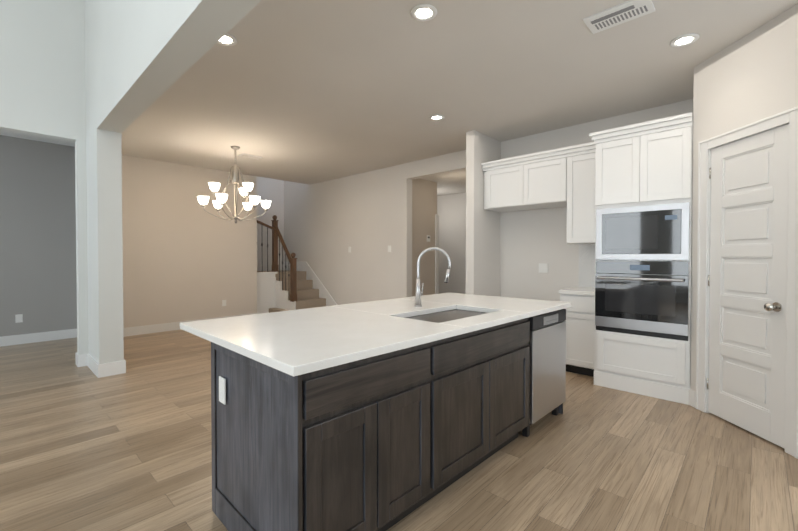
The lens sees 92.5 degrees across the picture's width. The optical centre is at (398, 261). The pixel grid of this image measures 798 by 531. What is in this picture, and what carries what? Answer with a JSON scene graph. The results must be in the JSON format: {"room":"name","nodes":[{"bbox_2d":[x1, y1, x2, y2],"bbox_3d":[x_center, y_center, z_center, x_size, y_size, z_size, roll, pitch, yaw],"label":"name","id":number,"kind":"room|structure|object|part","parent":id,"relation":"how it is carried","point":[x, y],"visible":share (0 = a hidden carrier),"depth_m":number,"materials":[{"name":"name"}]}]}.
{"room":"kitchen","nodes":[
{"label":"kitchen","id":0,"kind":"room"},
{"bbox_2d":[0,130,74,146],"bbox_3d":[-6.346,-1.823,3.440,2.130,0.080,5.845,1,1,43],"label":"ceiling","id":1,"kind":"structure","parent":0,"point":[33,137],"depth_m":5.63,"materials":[{"name":"white paint"}]},
{"bbox_2d":[0,135,76,336],"bbox_3d":[-7.068,-0.283,4.139,0.150,3.040,5.845,1,1,43],"label":"wall","id":2,"kind":"structure","parent":0,"point":[38,287],"depth_m":5.75,"materials":[{"name":"grey paint"}]},
{"bbox_2d":[15,314,22,322],"bbox_3d":[-5.588,0.836,5.616,0.010,0.120,0.075,1,1,43],"label":"outlet","id":3,"kind":"object","parent":2,"relation":"attached to","point":[18,318],"visible":1,"depth_m":5.61,"materials":[{"name":"white plastic"}]},
{"bbox_2d":[0,329,76,346],"bbox_3d":[-7.048,1.168,4.060,0.016,0.140,5.725,1,1,43],"label":"baseboard","id":4,"kind":"structure","parent":2,"relation":"attached to","point":[70,333],"depth_m":5.75,"materials":[{"name":"white wood"}]},
{"bbox_2d":[0,0,260,363],"bbox_3d":[-2.907,-1.506,0.117,11.700,5.600,5.995,1,1,43],"label":"wall","id":5,"kind":"structure","parent":0,"point":[93,80],"depth_m":4.11,"materials":[{"name":"white paint"}]},
{"bbox_2d":[85,353,100,377],"bbox_3d":[-3.446,1.165,4.297,0.686,0.140,0.020,1,1,43],"label":"baseboard","id":6,"kind":"structure","parent":5,"relation":"attached to","point":[97,369],"depth_m":4.24,"materials":[{"name":"white wood"}]},
{"bbox_2d":[122,155,256,327],"bbox_3d":[-3.864,-1.601,6.813,0.120,5.600,2.705,1,1,43],"label":"wall","id":7,"kind":"structure","parent":0,"point":[186,257],"depth_m":6.77,"materials":[{"name":"beige paint"}]},
{"bbox_2d":[123,313,257,336],"bbox_3d":[-3.803,1.129,6.817,0.016,0.140,2.705,1,1,43],"label":"baseboard","id":8,"kind":"structure","parent":7,"relation":"attached to","point":[138,330],"depth_m":6.48,"materials":[{"name":"white wood"}]},
{"bbox_2d":[256,176,283,270],"bbox_3d":[-4.271,-1.619,8.054,0.150,5.600,3.960,1,1,43],"label":"wall","id":9,"kind":"structure","parent":0,"point":[269,189],"depth_m":9.17,"materials":[{"name":"grey paint"}]},
{"bbox_2d":[0,329,797,530],"bbox_3d":[-0.646,1.302,3.079,12.400,0.100,13.350,1,1,43],"label":"floor","id":10,"kind":"structure","parent":0,"point":[84,448],"depth_m":2.40,"materials":[{"name":"brown wood"}]},
{"bbox_2d":[257,215,336,313],"bbox_3d":[-3.244,-0.139,7.384,2.288,2.660,3.586,1,1,43],"label":"staircase","id":11,"kind":"structure","parent":10,"relation":"on","point":[294,284],"depth_m":8.11,"materials":[{"name":"carpet"}]},
{"bbox_3d":[-2.749,-0.138,7.623,0.842,1.891,1.107,1,1,43],"label":"railing","id":12,"kind":"part","parent":11,"relation":"part of","materials":[{"name":"brown wood"}]},
{"bbox_2d":[206,307,568,530],"bbox_3d":[0.211,0.820,2.522,0.850,0.880,2.478,1,1,44],"label":"kitchen island","id":13,"kind":"object","parent":10,"relation":"on","point":[382,415],"depth_m":1.74,"materials":[{"name":"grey wood"}]},
{"bbox_2d":[219,376,225,404],"bbox_3d":[-0.846,0.615,1.825,0.070,0.120,0.008,1,1,44],"label":"outlet","id":14,"kind":"object","parent":13,"relation":"attached to","point":[222,379],"depth_m":1.82,"materials":[{"name":"white plastic"}]},
{"bbox_2d":[180,307,467,378],"bbox_3d":[-0.450,0.368,2.119,1.250,0.035,1.030,1,1,44],"label":"island countertop","id":15,"kind":"structure","parent":13,"relation":"on","point":[288,342],"depth_m":1.88,"materials":[{"name":"white stone"}]},
{"bbox_2d":[404,307,483,322],"bbox_3d":[0.337,0.485,2.589,0.434,0.235,0.764,1,1,44],"label":"sink","id":16,"kind":"object","parent":15,"relation":"in","point":[449,312],"depth_m":2.72,"materials":[{"name":"silver metal"}]},
{"bbox_2d":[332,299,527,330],"bbox_3d":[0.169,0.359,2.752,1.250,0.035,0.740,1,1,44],"label":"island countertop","id":17,"kind":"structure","parent":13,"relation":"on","point":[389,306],"depth_m":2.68,"materials":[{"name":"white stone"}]},
{"bbox_2d":[412,247,450,306],"bbox_3d":[0.249,0.115,2.884,0.227,0.449,0.188,1,1,44],"label":"faucet","id":18,"kind":"object","parent":17,"relation":"on","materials":[{"name":"metal"}]},
{"bbox_2d":[520,309,565,436],"bbox_3d":[1.107,0.820,2.927,0.135,0.868,0.598,1,1,44],"label":"dishwasher","id":19,"kind":"object","parent":13,"relation":"in","point":[547,343],"depth_m":2.84,"materials":[{"name":"silver metal"}]},
{"bbox_2d":[559,292,592,375],"bbox_3d":[2.154,0.794,4.350,0.411,0.880,0.643,1,1,43],"label":"base cabinet","id":20,"kind":"object","parent":10,"relation":"on","point":[579,317],"depth_m":4.12,"materials":[{"name":"white wood"}]},
{"bbox_2d":[559,288,592,295],"bbox_3d":[2.148,0.334,4.339,0.413,0.040,0.657,1,1,43],"label":"countertop","id":21,"kind":"structure","parent":20,"relation":"on","point":[570,291],"depth_m":4.18,"materials":[{"name":"white stone"}]},
{"bbox_2d":[589,120,692,404],"bbox_3d":[2.519,0.013,3.862,0.774,2.455,0.839,1,1,43],"label":"tall cabinet","id":22,"kind":"object","parent":10,"relation":"on","point":[623,194],"depth_m":3.54,"materials":[{"name":"white wood"}]},
{"bbox_2d":[595,261,688,340],"bbox_3d":[2.224,0.343,3.552,0.746,0.695,0.087,1,1,43],"label":"oven","id":23,"kind":"object","parent":22,"relation":"in","point":[649,300],"depth_m":3.54,"materials":[{"name":"black glass"}]},
{"bbox_2d":[596,202,689,259],"bbox_3d":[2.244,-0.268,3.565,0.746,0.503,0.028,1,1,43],"label":"microwave","id":24,"kind":"object","parent":22,"relation":"in","point":[651,230],"depth_m":3.53,"materials":[{"name":"silver metal"}]},
{"bbox_2d":[412,179,415,296],"bbox_3d":[-0.526,-0.272,7.585,2.080,2.920,0.120,1,1,43],"label":"wall","id":25,"kind":"structure","parent":0,"point":[413,181],"depth_m":6.91,"materials":[{"name":"beige paint"}]},
{"bbox_2d":[416,179,439,294],"bbox_3d":[0.462,-0.267,7.220,0.140,2.920,0.700,1,1,43],"label":"wall","id":26,"kind":"structure","parent":0,"point":[427,200],"depth_m":7.21,"materials":[{"name":"beige paint"}]},
{"bbox_2d":[420,170,465,195],"bbox_3d":[0.756,-1.575,7.837,3.580,0.080,2.270,1,1,43],"label":"ceiling","id":27,"kind":"structure","parent":0,"point":[451,183],"depth_m":7.38,"materials":[{"name":"paint"}]},
{"bbox_2d":[440,193,465,293],"bbox_3d":[1.492,-0.287,8.640,3.580,2.920,0.120,1,1,43],"label":"wall","id":28,"kind":"structure","parent":0,"point":[440,221],"depth_m":8.77,"materials":[{"name":"grey paint"}]},
{"bbox_2d":[121,0,797,184],"bbox_3d":[-0.097,-1.723,4.148,9.020,0.080,3.975,1,1,43],"label":"ceiling","id":29,"kind":"structure","parent":0,"point":[309,92],"depth_m":3.49,"materials":[{"name":"paint"}]},
{"bbox_2d":[217,33,237,45],"bbox_3d":[-1.302,-1.660,2.849,0.180,0.010,0.180,1,1,43],"label":"recessed light","id":30,"kind":"object","parent":29,"relation":"in","point":[228,39],"visible":0.69,"depth_m":2.87,"materials":[{"name":"white plastic"}]},
{"bbox_2d":[197,146,270,222],"bbox_3d":[-2.433,-1.136,5.686,0.997,1.138,0.976,1,1,43],"label":"chandelier","id":31,"kind":"object","parent":29,"relation":"hanging from","point":[218,204],"visible":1,"depth_m":5.62,"materials":[{"name":"white glass"}]},
{"bbox_2d":[238,153,262,159],"bbox_3d":[-2.414,-1.704,6.209,0.180,0.016,0.320,1,1,43],"label":"ceiling vent","id":32,"kind":"object","parent":29,"relation":"in","point":[250,156],"visible":0.96,"depth_m":6.17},
{"bbox_2d":[410,4,436,21],"bbox_3d":[0.166,-1.655,2.543,0.180,0.010,0.180,1,1,43],"label":"recessed light","id":33,"kind":"object","parent":29,"relation":"in","point":[424,10],"visible":1,"depth_m":2.54,"materials":[{"name":"white plastic"}]},
{"bbox_2d":[429,114,444,120],"bbox_3d":[0.444,-1.683,4.462,0.180,0.010,0.180,1,1,43],"label":"recessed light","id":34,"kind":"object","parent":29,"relation":"in","point":[436,117],"visible":0.98,"depth_m":4.46,"materials":[{"name":"white plastic"}]},
{"bbox_2d":[583,0,654,33],"bbox_3d":[1.474,-1.654,2.563,0.380,0.014,0.220,1,1,43],"label":"ceiling vent","id":35,"kind":"object","parent":29,"relation":"in","point":[624,12],"visible":0.98,"depth_m":2.55,"materials":[{"name":"white metal"}]},
{"bbox_2d":[670,33,698,46],"bbox_3d":[2.143,-1.660,2.868,0.180,0.010,0.180,1,1,43],"label":"recessed light","id":36,"kind":"object","parent":29,"relation":"in","point":[684,40],"visible":1,"depth_m":2.86,"materials":[{"name":"white plastic"}]},
{"bbox_2d":[464,130,499,296],"bbox_3d":[1.157,-0.248,5.228,0.120,2.940,0.685,1,1,43],"label":"wall","id":37,"kind":"structure","parent":0,"point":[482,226],"depth_m":5.05,"materials":[{"name":"beige paint"}]},
{"bbox_2d":[482,160,540,211],"bbox_3d":[1.506,-0.964,5.033,0.632,0.535,0.497,1,1,43],"label":"upper cabinet","id":38,"kind":"object","parent":37,"relation":"attached to","point":[506,186],"depth_m":4.85,"materials":[{"name":"white wood"}]},
{"bbox_2d":[284,99,692,304],"bbox_3d":[0.903,-1.590,6.042,10.450,5.600,0.150,1,1,43],"label":"wall","id":39,"kind":"structure","parent":0,"point":[366,217],"depth_m":6.84,"materials":[{"name":"beige paint"}]},
{"bbox_2d":[539,263,547,272],"bbox_3d":[1.895,0.085,5.019,0.120,0.120,0.008,1,1,43],"label":"outlet","id":40,"kind":"object","parent":39,"relation":"attached to","point":[543,268],"depth_m":5.01,"materials":[{"name":"white plastic"}]},
{"bbox_2d":[529,152,568,207],"bbox_3d":[1.856,-0.959,4.704,0.577,0.535,0.497,1,1,43],"label":"upper cabinet","id":41,"kind":"object","parent":39,"relation":"attached to","point":[548,175],"depth_m":4.48,"materials":[{"name":"white wood"}]},
{"bbox_2d":[565,148,592,243],"bbox_3d":[2.210,-0.714,4.376,0.393,1.015,0.497,1,1,43],"label":"upper cabinet","id":42,"kind":"object","parent":39,"relation":"attached to","point":[580,206],"depth_m":4.23,"materials":[{"name":"white wood"}]},
{"bbox_2d":[690,4,797,390],"bbox_3d":[2.615,-0.214,2.824,0.120,2.940,0.980,0,1,-2],"label":"wall","id":43,"kind":"structure","parent":0,"point":[751,77],"depth_m":2.85,"materials":[{"name":"beige paint"}]},
{"bbox_2d":[689,389,695,407],"bbox_3d":[2.548,1.186,2.833,0.016,0.140,0.996,0,1,-2],"label":"baseboard","id":44,"kind":"structure","parent":43,"relation":"attached to","point":[692,398],"depth_m":3.29,"materials":[{"name":"white wood"}]},
{"bbox_2d":[695,106,797,458],"bbox_3d":[2.604,0.129,2.830,0.143,2.253,0.807,0,1,-2],"label":"door frame","id":45,"kind":"structure","parent":43,"relation":"attached to","point":[789,117],"depth_m":2.64,"materials":[{"name":"white wood"}]},
{"bbox_2d":[707,124,788,448],"bbox_3d":[2.541,0.164,2.833,0.111,2.159,0.623,0,1,-2],"label":"pantry door","id":46,"kind":"structure","parent":43,"relation":"in","point":[748,265],"depth_m":2.79,"materials":[{"name":"white wood"}]},
{"bbox_3d":[2.524,0.145,2.851,0.078,1.820,0.585,0,1,-2],"label":"pantry door hardware","id":47,"kind":"part","parent":46,"relation":"part of","materials":[{"name":"white wood"}]}
]}

